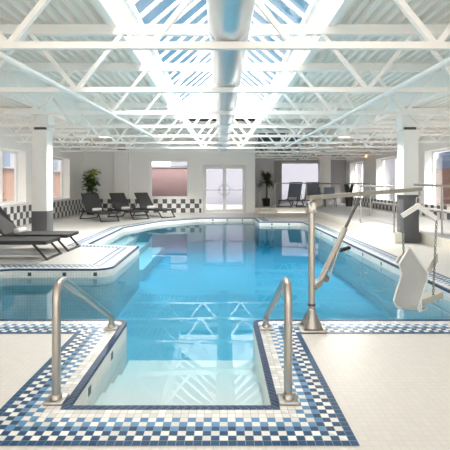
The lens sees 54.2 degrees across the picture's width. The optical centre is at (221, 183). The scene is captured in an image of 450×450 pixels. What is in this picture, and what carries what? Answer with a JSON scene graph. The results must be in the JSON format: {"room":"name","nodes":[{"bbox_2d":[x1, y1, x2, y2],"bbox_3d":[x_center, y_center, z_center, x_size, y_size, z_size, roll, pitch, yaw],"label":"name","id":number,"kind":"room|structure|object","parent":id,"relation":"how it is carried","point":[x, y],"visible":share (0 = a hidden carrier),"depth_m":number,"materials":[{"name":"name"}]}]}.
{"room":"indoor swimming pool","nodes":[
{"label":"indoor swimming pool","id":0,"kind":"room"},
{"bbox_2d":[0,127,82,207],"bbox_3d":[-6.490,-0.405,7.100,0.380,3.510,26.200,0,0,0],"label":"wall","id":1,"kind":"structure","parent":0,"point":[72,161],"depth_m":14.47,"materials":[{"name":"white paint"}]},
{"bbox_2d":[0,149,16,203],"bbox_3d":[-6.620,-0.220,12.675,0.070,1.640,2.950,0,0,0],"label":"window","id":2,"kind":"structure","parent":1,"relation":"in","point":[1,150],"depth_m":13.51,"materials":[{"name":"white plastic"}]},
{"bbox_2d":[0,202,28,205],"bbox_3d":[-6.410,0.609,12.675,0.380,0.042,2.950,0,0,0],"label":"trim","id":3,"kind":"structure","parent":1,"relation":"attached to","point":[15,203],"depth_m":13.27,"materials":[{"name":"white tile"}]},
{"bbox_2d":[0,108,39,126],"bbox_3d":[-5.160,-1.461,9.670,2.297,0.398,0.100,0,0,0],"label":"joist","id":4,"kind":"object","parent":1,"relation":"attached to","point":[2,124],"visible":0.81,"depth_m":9.64,"materials":[{"name":"white paint"}]},
{"bbox_2d":[0,121,69,135],"bbox_3d":[-5.160,-1.461,11.555,2.297,0.398,0.100,0,0,0],"label":"joist","id":5,"kind":"object","parent":1,"relation":"attached to","point":[5,122],"visible":0.6,"depth_m":11.53,"materials":[{"name":"white paint"}]},
{"bbox_2d":[2,199,82,226],"bbox_3d":[-6.287,0.990,8.738,0.024,0.621,22.275,0,0,0],"label":"trim","id":6,"kind":"structure","parent":1,"relation":"attached to","point":[19,215],"depth_m":16.39,"materials":[{"name":"tile"}]},
{"bbox_2d":[15,129,90,142],"bbox_3d":[-5.160,-1.461,13.440,2.297,0.398,0.100,0,0,0],"label":"joist","id":7,"kind":"object","parent":1,"relation":"attached to","point":[21,130],"visible":0.59,"depth_m":13.41,"materials":[{"name":"white paint"}]},
{"bbox_2d":[53,157,62,198],"bbox_3d":[-6.620,-0.220,16.750,0.070,1.640,2.900,0,0,0],"label":"window","id":8,"kind":"structure","parent":1,"relation":"in","point":[53,157],"depth_m":18.14,"materials":[{"name":"white plastic"}]},
{"bbox_2d":[53,198,71,200],"bbox_3d":[-6.410,0.609,16.750,0.380,0.042,2.900,0,0,0],"label":"trim","id":9,"kind":"structure","parent":1,"relation":"attached to","point":[60,198],"depth_m":17.32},
{"bbox_2d":[53,136,106,147],"bbox_3d":[-5.160,-1.461,15.325,2.297,0.398,0.100,0,0,0],"label":"joist","id":10,"kind":"object","parent":1,"relation":"attached to","point":[55,137],"visible":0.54,"depth_m":15.30,"materials":[{"name":"white paint"}]},
{"bbox_2d":[61,141,118,151],"bbox_3d":[-5.160,-1.461,17.210,2.297,0.398,0.100,0,0,0],"label":"joist","id":11,"kind":"object","parent":1,"relation":"attached to","point":[66,150],"visible":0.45,"depth_m":17.18,"materials":[{"name":"white paint"}]},
{"bbox_2d":[0,94,126,146],"bbox_3d":[-5.160,-1.718,6.950,2.280,0.075,25.900,0,0,0],"label":"ceiling","id":12,"kind":"structure","parent":0,"point":[5,102],"depth_m":11.64,"materials":[{"name":"white"}]},
{"bbox_2d":[83,137,254,212],"bbox_3d":[-2.400,-0.405,20.050,7.800,3.510,0.300,0,0,0],"label":"wall","id":13,"kind":"structure","parent":0,"point":[139,163],"depth_m":19.90,"materials":[{"name":"white paint"}]},
{"bbox_2d":[114,149,128,212],"bbox_3d":[-4.530,-0.160,19.810,0.640,2.920,0.180,0,0,0],"label":"pilaster","id":14,"kind":"object","parent":13,"relation":"attached to","point":[121,160],"visible":0.57,"depth_m":19.72,"materials":[{"name":"white paint"}]},
{"bbox_2d":[83,199,200,212],"bbox_3d":[-3.600,0.990,19.887,5.340,0.621,0.024,0,0,0],"label":"trim","id":15,"kind":"structure","parent":13,"relation":"attached to","point":[180,205],"depth_m":19.88,"materials":[{"name":"white tile"}]},
{"bbox_2d":[150,160,187,197],"bbox_3d":[-2.400,-0.230,20.120,1.740,1.700,0.070,0,0,0],"label":"window","id":16,"kind":"structure","parent":13,"relation":"in","point":[151,161],"depth_m":20.09,"materials":[{"name":"white plastic"}]},
{"bbox_2d":[203,165,245,212],"bbox_3d":[0.110,0.220,19.923,1.940,2.160,0.193,0,0,0],"label":"door","id":17,"kind":"structure","parent":13,"relation":"in","point":[205,167],"depth_m":19.90,"materials":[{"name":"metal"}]},
{"bbox_2d":[0,213,449,449],"bbox_3d":[0.000,1.300,6.950,13.800,0.001,25.900,0,0,0],"label":"floor","id":18,"kind":"structure","parent":0,"point":[392,391],"depth_m":3.19,"materials":[{"name":"beige tile"}]},
{"bbox_2d":[0,236,61,259],"bbox_3d":[-3.904,0.825,7.830,1.863,0.950,0.696,0,0,0],"label":"sun lounger","id":19,"kind":"object","parent":18,"relation":"on","point":[4,240],"visible":1,"depth_m":7.70,"materials":[{"name":"black metal"}]},
{"bbox_2d":[0,206,79,251],"bbox_3d":[-3.873,0.825,8.780,1.863,0.950,0.696,0,0,0],"label":"sun lounger","id":20,"kind":"object","parent":18,"relation":"on","point":[7,226],"visible":0.94,"depth_m":8.74,"materials":[{"name":"grey fabric"}]},
{"bbox_2d":[13,227,25,233],"bbox_3d":[-4.030,0.925,8.780,0.128,0.114,0.352,0,0,0],"label":"rolled towel","id":21,"kind":"object","parent":20,"relation":"on","point":[21,229],"visible":1,"depth_m":8.67,"materials":[{"name":"white fabric"}]},
{"bbox_2d":[31,110,53,230],"bbox_3d":[-4.011,-0.165,9.880,0.382,2.930,0.374,0,0,0],"label":"column","id":22,"kind":"structure","parent":18,"relation":"on","point":[42,137],"depth_m":9.70,"materials":[{"name":"white paint"}]},
{"bbox_2d":[0,67,136,146],"bbox_3d":[-3.935,-1.905,6.950,0.170,0.550,25.900,0,0,0],"label":"girder","id":23,"kind":"object","parent":22,"relation":"on","point":[23,79],"visible":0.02,"depth_m":9.71,"materials":[{"name":"white metal"}]},
{"bbox_2d":[3,63,440,114],"bbox_3d":[0.000,-1.677,7.785,7.722,0.896,0.100,0,0,0],"label":"roof truss","id":24,"kind":"object","parent":23,"relation":"attached to","point":[8,68],"visible":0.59,"depth_m":7.75,"materials":[{"name":"white metal"}]},
{"bbox_2d":[46,93,397,127],"bbox_3d":[0.000,-1.677,9.670,7.722,0.896,0.100,0,0,0],"label":"roof truss","id":25,"kind":"object","parent":23,"relation":"attached to","point":[353,106],"visible":0.59,"depth_m":9.64,"materials":[{"name":"white metal"}]},
{"bbox_2d":[75,103,368,136],"bbox_3d":[0.000,-1.677,11.555,7.722,0.896,0.100,0,0,0],"label":"roof truss","id":26,"kind":"object","parent":23,"relation":"attached to","point":[125,106],"visible":0.74,"depth_m":11.53,"materials":[{"name":"white metal"}]},
{"bbox_2d":[95,115,348,143],"bbox_3d":[0.000,-1.677,13.440,7.722,0.896,0.100,0,0,0],"label":"roof truss","id":27,"kind":"object","parent":23,"relation":"attached to","point":[98,117],"visible":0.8,"depth_m":13.41,"materials":[{"name":"white metal"}]},
{"bbox_2d":[111,123,332,148],"bbox_3d":[0.000,-1.677,15.325,7.722,0.896,0.100,0,0,0],"label":"roof truss","id":28,"kind":"object","parent":23,"relation":"attached to","point":[178,132],"visible":0.52,"depth_m":15.29,"materials":[{"name":"white metal"}]},
{"bbox_2d":[123,130,320,152],"bbox_3d":[0.000,-1.677,17.210,7.722,0.896,0.100,0,0,0],"label":"roof truss","id":29,"kind":"object","parent":23,"relation":"attached to","point":[127,131],"visible":0.75,"depth_m":17.18,"materials":[{"name":"white metal"}]},
{"bbox_2d":[0,24,449,92],"bbox_3d":[0.000,-1.677,5.900,7.722,0.896,0.100,0,0,0],"label":"roof truss","id":30,"kind":"object","parent":23,"relation":"attached to","point":[121,30],"visible":0.84,"depth_m":5.87,"materials":[{"name":"white metal"}]},
{"bbox_2d":[0,0,449,49],"bbox_3d":[0.000,-1.677,4.015,7.722,0.896,0.100,0,0,0],"label":"roof truss","id":31,"kind":"object","parent":23,"relation":"attached to","point":[12,43],"visible":1,"depth_m":3.99,"materials":[{"name":"white metal"}]},
{"bbox_2d":[0,51,155,138],"bbox_3d":[-1.970,-1.200,6.200,0.080,0.080,10.410,0,0,3],"label":"ceiling pipe","id":32,"kind":"object","parent":31,"relation":"hanging from","point":[6,58],"visible":1,"depth_m":5.41,"materials":[{"name":"white metal"}]},
{"bbox_2d":[206,0,255,150],"bbox_3d":[0.070,-1.496,7.625,0.400,0.400,20.030,0,0,0],"label":"ventilation duct","id":33,"kind":"object","parent":31,"relation":"on","point":[228,20],"visible":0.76,"depth_m":4.39,"materials":[{"name":"metal"}]},
{"bbox_2d":[284,57,449,147],"bbox_3d":[2.165,-1.200,7.750,0.080,0.080,13.501,0,0,-1],"label":"ceiling pipe","id":34,"kind":"object","parent":31,"relation":"hanging from","point":[445,62],"visible":1,"depth_m":5.75,"materials":[{"name":"white metal"}]},
{"bbox_2d":[79,169,100,214],"bbox_3d":[-5.598,0.319,18.777,0.920,1.962,0.938,0,0,0],"label":"fig","id":35,"kind":"object","parent":18,"relation":"on","point":[91,182],"visible":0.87,"depth_m":18.62,"materials":[{"name":"plant"}]},
{"bbox_2d":[79,193,119,221],"bbox_3d":[-4.429,0.825,15.823,0.696,0.950,1.863,0,0,-40],"label":"sun lounger","id":36,"kind":"object","parent":18,"relation":"on","point":[90,200],"visible":0.94,"depth_m":16.17,"materials":[{"name":"grey fabric"}]},
{"bbox_2d":[92,208,101,210],"bbox_3d":[-4.530,0.925,15.943,0.352,0.114,0.128,0,0,-40],"label":"rolled towel","id":37,"kind":"object","parent":36,"relation":"on","point":[93,209],"visible":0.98,"depth_m":15.88,"materials":[{"name":"white fabric"}]},
{"bbox_2d":[107,193,148,219],"bbox_3d":[-3.594,0.825,16.787,0.696,0.950,1.863,0,0,-44],"label":"sun lounger","id":38,"kind":"object","parent":18,"relation":"on","point":[119,200],"visible":0.91,"depth_m":17.09,"materials":[{"name":"grey fabric"}]},
{"bbox_2d":[132,192,175,217],"bbox_3d":[-2.740,0.825,17.552,1.863,0.950,0.696,0,0,42],"label":"sun lounger","id":39,"kind":"object","parent":18,"relation":"on","point":[143,199],"visible":0.91,"depth_m":17.77,"materials":[{"name":"grey fabric"}]},
{"bbox_2d":[0,219,449,404],"bbox_3d":[-0.424,1.736,9.662,6.351,0.828,14.178,0,0,0],"label":"swimming pool","id":40,"kind":"object","parent":18,"relation":"in","point":[190,304],"visible":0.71,"depth_m":7.20,"materials":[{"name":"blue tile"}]},
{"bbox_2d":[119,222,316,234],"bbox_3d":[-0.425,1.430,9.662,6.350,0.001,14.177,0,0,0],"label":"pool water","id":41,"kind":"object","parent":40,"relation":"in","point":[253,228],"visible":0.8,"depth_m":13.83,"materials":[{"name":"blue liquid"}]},
{"bbox_2d":[0,218,449,409],"bbox_3d":[-0.425,1.308,9.662,6.437,0.028,14.264,0,0,0],"label":"trim","id":42,"kind":"structure","parent":40,"relation":"attached to","point":[69,403],"depth_m":3.34,"materials":[{"name":"blue tile"}]},
{"bbox_2d":[0,217,449,445],"bbox_3d":[-0.425,1.298,9.661,7.137,0.001,14.964,0,0,0],"label":"trim","id":43,"kind":"structure","parent":18,"relation":"on","point":[318,419],"depth_m":2.50,"materials":[{"name":"tile"}]},
{"bbox_2d":[43,277,119,405],"bbox_3d":[-0.990,0.935,3.290,0.116,0.724,1.440,0,0,0],"label":"handrail","id":44,"kind":"object","parent":43,"relation":"on","point":[56,398],"visible":1,"depth_m":2.62,"materials":[{"name":"silver metal"}]},
{"bbox_2d":[259,277,298,405],"bbox_3d":[0.395,0.935,3.290,0.116,0.724,1.440,0,0,0],"label":"handrail","id":45,"kind":"object","parent":43,"relation":"on","point":[287,398],"visible":1,"depth_m":2.61,"materials":[{"name":"silver metal"}]},
{"bbox_2d":[297,187,422,332],"bbox_3d":[1.436,0.665,4.239,1.716,1.261,0.303,0,0,-26],"label":"lift","id":46,"kind":"object","parent":43,"relation":"on","point":[310,323],"visible":1,"depth_m":3.93,"materials":[{"name":"silver metal"}]},
{"bbox_2d":[393,191,442,312],"bbox_3d":[2.168,0.730,4.814,0.815,1.328,0.267,0,0,-24],"label":"seat","id":47,"kind":"object","parent":46,"relation":"hanging from","point":[409,294],"visible":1,"depth_m":4.76,"materials":[{"name":"white plastic"}]},
{"bbox_2d":[255,210,277,213],"bbox_3d":[1.975,1.245,19.675,0.950,0.110,0.650,0,0,0],"label":"step","id":48,"kind":"structure","parent":18,"relation":"on","point":[256,211],"depth_m":19.35,"materials":[{"name":"beige tile"}]},
{"bbox_2d":[258,183,274,213],"bbox_3d":[2.006,0.634,19.568,0.559,1.332,1.447,0,0,16],"label":"stair handrail","id":49,"kind":"object","parent":18,"relation":"on","point":[263,183],"visible":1,"depth_m":19.37,"materials":[{"name":"silver metal"}]},
{"bbox_2d":[255,203,449,250],"bbox_3d":[4.200,1.190,9.250,5.400,0.220,30.500,0,0,0],"label":"platform","id":50,"kind":"object","parent":18,"relation":"on","point":[379,224],"visible":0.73,"depth_m":13.02,"materials":[{"name":"tile"}]},
{"bbox_2d":[262,198,269,205],"bbox_3d":[2.170,0.890,21.450,0.470,0.380,0.470,0,0,0],"label":"pot","id":51,"kind":"object","parent":50,"relation":"on","point":[266,201],"depth_m":21.28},
{"bbox_2d":[256,171,278,205],"bbox_3d":[2.184,0.181,21.455,1.227,1.797,1.215,0,0,0],"label":"potted palm","id":52,"kind":"object","parent":50,"relation":"on","point":[266,201],"visible":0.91,"depth_m":21.29,"materials":[{"name":"plant"}]},
{"bbox_2d":[278,182,303,206],"bbox_3d":[3.361,0.492,21.338,0.696,1.176,1.863,0,0,28],"label":"sun lounger","id":53,"kind":"object","parent":50,"relation":"on","point":[294,190],"visible":0.94,"depth_m":21.76,"materials":[{"name":"fabric"}]},
{"bbox_2d":[296,182,318,206],"bbox_3d":[4.221,0.492,21.438,0.696,1.176,1.863,0,0,28],"label":"sun lounger","id":54,"kind":"object","parent":50,"relation":"on","point":[312,189],"visible":0.59,"depth_m":21.88,"materials":[{"name":"fabric"}]},
{"bbox_2d":[274,183,370,215],"bbox_3d":[4.368,0.513,17.781,1.568,1.134,5.914,0,0,-26],"label":"guard railing","id":55,"kind":"object","parent":50,"relation":"on","point":[275,183],"visible":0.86,"depth_m":20.02,"materials":[{"name":"silver metal"}]},
{"bbox_2d":[318,153,330,204],"bbox_3d":[5.410,-0.295,23.250,0.580,2.750,0.400,0,0,0],"label":"pillar","id":56,"kind":"structure","parent":50,"relation":"on","point":[324,166],"depth_m":23.05,"materials":[{"name":"white paint"}]},
{"bbox_2d":[324,187,336,206],"bbox_3d":[5.146,0.619,20.959,0.560,0.926,0.630,0,0,6],"label":"lounge chair","id":57,"kind":"object","parent":50,"relation":"on","point":[327,190],"visible":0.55,"depth_m":21.18,"materials":[{"name":"fabric"}]},
{"bbox_2d":[344,181,353,206],"bbox_3d":[6.133,0.458,21.170,0.460,1.244,0.574,0,0,0],"label":"potted snake plant","id":58,"kind":"object","parent":50,"relation":"on","point":[348,200],"visible":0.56,"depth_m":21.09,"materials":[{"name":"green plant"}]},
{"bbox_2d":[359,185,395,232],"bbox_3d":[3.840,0.555,11.010,0.100,1.049,2.480,0,0,0],"label":"guard railing","id":59,"kind":"object","parent":50,"relation":"on","point":[392,186],"visible":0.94,"depth_m":9.94,"materials":[{"name":"silver metal"}]},
{"bbox_2d":[414,183,449,234],"bbox_3d":[5.460,0.534,9.300,2.801,1.092,0.100,0,0,0],"label":"guard railing","id":60,"kind":"object","parent":50,"relation":"on","point":[415,184],"visible":1,"depth_m":9.28,"materials":[{"name":"silver metal"}]},
{"bbox_2d":[396,115,418,242],"bbox_3d":[4.151,-0.165,9.880,0.382,2.930,0.374,0,0,0],"label":"column","id":61,"kind":"structure","parent":18,"relation":"on","point":[407,137],"depth_m":9.70,"materials":[{"name":"white paint"}]},
{"bbox_2d":[291,56,449,153],"bbox_3d":[3.935,-1.905,9.250,0.170,0.550,30.500,0,0,0],"label":"girder","id":62,"kind":"object","parent":61,"relation":"on","point":[441,79],"visible":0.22,"depth_m":9.76,"materials":[{"name":"white metal"}]},
{"bbox_2d":[255,144,295,159],"bbox_3d":[2.679,-1.677,22.865,2.364,0.896,0.100,0,0,0],"label":"roof truss","id":63,"kind":"object","parent":62,"relation":"attached to","point":[270,145],"visible":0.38,"depth_m":22.82,"materials":[{"name":"white metal"}]},
{"bbox_2d":[255,139,302,157],"bbox_3d":[2.679,-1.677,20.980,2.364,0.896,0.100,0,0,0],"label":"roof truss","id":64,"kind":"object","parent":62,"relation":"attached to","point":[256,140],"visible":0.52,"depth_m":20.95,"materials":[{"name":"white metal"}]},
{"bbox_2d":[256,137,310,155],"bbox_3d":[2.679,-1.677,19.095,2.364,0.896,0.100,0,0,0],"label":"roof truss","id":65,"kind":"object","parent":62,"relation":"attached to","point":[265,154],"visible":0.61,"depth_m":19.06,"materials":[{"name":"white metal"}]},
{"bbox_2d":[0,0,449,138],"bbox_3d":[0.000,-2.210,9.250,7.700,0.100,30.500,0,0,0],"label":"ceiling","id":66,"kind":"structure","parent":0,"point":[358,11],"depth_m":7.49,"materials":[{"name":"white metal"}]},
{"bbox_2d":[98,98,110,137],"bbox_3d":[-2.940,-1.665,11.000,0.320,0.990,0.320,0,0,0],"label":"pendant lamp","id":67,"kind":"object","parent":66,"relation":"hanging from","point":[104,133],"visible":0.97,"depth_m":10.93,"materials":[{"name":"white metal"}]},
{"bbox_2d":[258,133,296,141],"bbox_3d":[2.300,-1.950,18.200,1.600,0.400,0.200,0,0,0],"label":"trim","id":68,"kind":"structure","parent":66,"relation":"attached to","point":[266,139],"depth_m":18.10,"materials":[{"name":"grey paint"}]},
{"bbox_2d":[338,100,350,137],"bbox_3d":[3.060,-1.665,11.000,0.320,0.990,0.320,0,0,0],"label":"pendant lamp","id":69,"kind":"object","parent":66,"relation":"hanging from","point":[344,133],"visible":0.95,"depth_m":10.93,"materials":[{"name":"white metal"}]},
{"bbox_2d":[255,153,273,204],"bbox_3d":[2.060,-0.240,22.300,1.120,2.640,0.200,0,0,0],"label":"wall","id":70,"kind":"structure","parent":0,"point":[266,165],"depth_m":22.20,"materials":[{"name":"grey paint"}]},
{"bbox_2d":[255,146,345,202],"bbox_3d":[4.200,-0.430,24.650,5.400,3.460,0.300,0,0,0],"label":"wall","id":71,"kind":"structure","parent":0,"point":[338,167],"depth_m":24.50,"materials":[{"name":"grey paint"}]},
{"bbox_2d":[281,163,317,202],"bbox_3d":[4.380,-0.080,24.720,2.160,2.240,0.070,0,0,0],"label":"window","id":72,"kind":"structure","parent":71,"relation":"in","point":[281,163],"depth_m":24.69,"materials":[{"name":"white plastic"}]},
{"bbox_2d":[301,93,449,153],"bbox_3d":[5.460,-1.718,9.250,2.880,0.075,30.500,0,0,0],"label":"ceiling","id":73,"kind":"structure","parent":0,"point":[442,101],"depth_m":11.64,"materials":[{"name":"white metal"}]},
{"bbox_2d":[346,131,449,204],"bbox_3d":[7.090,-0.405,9.400,0.380,3.510,30.800,0,0,0],"label":"wall","id":74,"kind":"structure","parent":0,"point":[372,165],"depth_m":18.13,"materials":[{"name":"white paint"}]},
{"bbox_2d":[299,152,354,159],"bbox_3d":[5.460,-1.461,22.865,2.894,0.398,0.100,0,0,0],"label":"joist","id":75,"kind":"object","parent":74,"relation":"attached to","point":[322,152],"visible":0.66,"depth_m":22.84,"materials":[{"name":"white paint"}]},
{"bbox_2d":[306,149,366,157],"bbox_3d":[5.460,-1.461,20.980,2.894,0.398,0.100,0,0,0],"label":"joist","id":76,"kind":"object","parent":74,"relation":"attached to","point":[322,150],"visible":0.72,"depth_m":20.95,"materials":[{"name":"white paint"}]},
{"bbox_2d":[314,146,380,154],"bbox_3d":[5.460,-1.461,19.095,2.894,0.398,0.100,0,0,0],"label":"joist","id":77,"kind":"object","parent":74,"relation":"attached to","point":[317,146],"visible":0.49,"depth_m":19.07,"materials":[{"name":"white paint"}]},
{"bbox_2d":[355,162,362,197],"bbox_3d":[7.200,-0.160,22.625,0.070,1.920,2.250,0,0,0],"label":"window","id":78,"kind":"structure","parent":74,"relation":"in","point":[361,163],"depth_m":22.60,"materials":[{"name":"white plastic"}]},
{"bbox_2d":[325,141,396,151],"bbox_3d":[5.460,-1.461,17.210,2.894,0.398,0.100,0,0,0],"label":"joist","id":79,"kind":"object","parent":74,"relation":"attached to","point":[331,150],"visible":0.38,"depth_m":17.18,"materials":[{"name":"white paint"}]},
{"bbox_2d":[337,136,420,147],"bbox_3d":[5.460,-1.461,15.325,2.894,0.398,0.100,0,0,0],"label":"joist","id":80,"kind":"object","parent":74,"relation":"attached to","point":[377,137],"visible":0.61,"depth_m":15.30,"materials":[{"name":"white paint"}]},
{"bbox_2d":[372,202,396,205],"bbox_3d":[6.950,0.814,18.250,0.500,0.052,2.900,0,0,0],"label":"trim","id":81,"kind":"structure","parent":74,"relation":"attached to","point":[372,202],"depth_m":18.09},
{"bbox_2d":[382,157,396,200],"bbox_3d":[7.200,-0.160,18.250,0.070,1.920,2.900,0,0,0],"label":"window","id":82,"kind":"structure","parent":74,"relation":"in","point":[394,158],"depth_m":18.27,"materials":[{"name":"white plastic"}]},
{"bbox_2d":[353,129,447,142],"bbox_3d":[5.460,-1.461,13.440,2.894,0.398,0.100,0,0,0],"label":"joist","id":83,"kind":"object","parent":74,"relation":"attached to","point":[426,131],"visible":0.64,"depth_m":13.41,"materials":[{"name":"white paint"}]},
{"bbox_2d":[352,197,449,219],"bbox_3d":[6.887,0.880,16.725,0.024,0.400,15.450,0,0,0],"label":"trim","id":84,"kind":"structure","parent":74,"relation":"attached to","point":[365,202],"depth_m":18.06,"materials":[{"name":"tile"}]},
{"bbox_2d":[374,121,449,135],"bbox_3d":[5.460,-1.461,11.555,2.894,0.398,0.100,0,0,0],"label":"joist","id":85,"kind":"object","parent":74,"relation":"attached to","point":[376,122],"visible":0.67,"depth_m":11.53,"materials":[{"name":"white paint"}]},
{"bbox_2d":[404,108,449,126],"bbox_3d":[5.460,-1.461,9.670,2.894,0.398,0.100,0,0,0],"label":"joist","id":86,"kind":"object","parent":74,"relation":"attached to","point":[441,110],"visible":0.79,"depth_m":9.64,"materials":[{"name":"white paint"}]},
{"bbox_2d":[425,207,449,211],"bbox_3d":[6.950,0.814,13.500,0.500,0.052,3.000,0,0,0],"label":"trim","id":87,"kind":"structure","parent":74,"relation":"attached to","point":[434,209],"depth_m":13.74,"materials":[{"name":"white"}]},
{"bbox_2d":[432,148,449,204],"bbox_3d":[7.200,-0.160,13.500,0.070,1.920,3.000,0,0,0],"label":"window","id":88,"kind":"structure","parent":74,"relation":"in","point":[443,150],"depth_m":14.94,"materials":[{"name":"white plastic"}]},
{"bbox_3d":[0.000,-2.210,-1.700,3.000,0.100,8.600,0,0,0],"label":"ceiling","id":89,"kind":"structure","parent":0,"visible":0},
{"bbox_2d":[91,0,352,121],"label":"skylight window","id":90,"kind":"structure","parent":89,"relation":"attached to","point":[111,15],"depth_m":8.52,"materials":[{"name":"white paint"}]},
{"label":"outside","id":91,"kind":"structure","parent":0,"visible":0},
{"bbox_2d":[206,205,242,211],"bbox_3d":[0.000,1.500,20.000,80.000,0.200,80.000,0,0,0],"label":"ground","id":92,"kind":"structure","parent":91,"point":[207,206],"depth_m":26.21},
{"bbox_2d":[3,167,60,201],"bbox_3d":[-9.750,0.320,17.000,0.500,2.160,26.200,0,0,0],"label":"brick wall","id":93,"kind":"structure","parent":92,"relation":"on","point":[8,172],"depth_m":20.05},
{"bbox_2d":[3,152,60,170],"bbox_3d":[-17.490,-0.750,26.000,5.020,4.300,36.000,0,0,0],"label":"house","id":94,"kind":"structure","parent":92,"relation":"on","point":[8,158],"depth_m":31.35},
{"bbox_2d":[152,167,186,195],"bbox_3d":[-3.650,0.245,23.150,4.900,2.310,0.500,0,0,0],"label":"brick wall","id":95,"kind":"structure","parent":92,"relation":"on","point":[166,181],"depth_m":23.00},
{"bbox_2d":[171,159,393,204],"bbox_3d":[4.250,-0.900,32.000,15.500,4.600,4.000,0,0,0],"label":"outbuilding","id":96,"kind":"structure","parent":92,"relation":"on","point":[303,173],"depth_m":30.00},
{"bbox_2d":[436,151,447,168],"bbox_3d":[16.000,-1.150,46.500,4.000,5.100,27.000,0,0,0],"label":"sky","id":97,"kind":"structure","parent":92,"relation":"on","point":[437,153],"depth_m":33.00,"materials":[{"name":"white"}]},
{"bbox_2d":[436,168,449,205],"bbox_3d":[10.075,0.350,19.550,0.150,2.100,6.100,0,0,0],"label":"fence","id":98,"kind":"object","parent":92,"relation":"on","point":[442,175],"visible":0.25,"depth_m":19.86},
{"bbox_2d":[439,151,449,168],"bbox_3d":[17.985,-0.450,26.250,4.030,3.700,12.500,0,0,0],"label":"house","id":99,"kind":"structure","parent":92,"relation":"on","point":[444,157],"depth_m":31.64,"materials":[{"name":"blue stone"}]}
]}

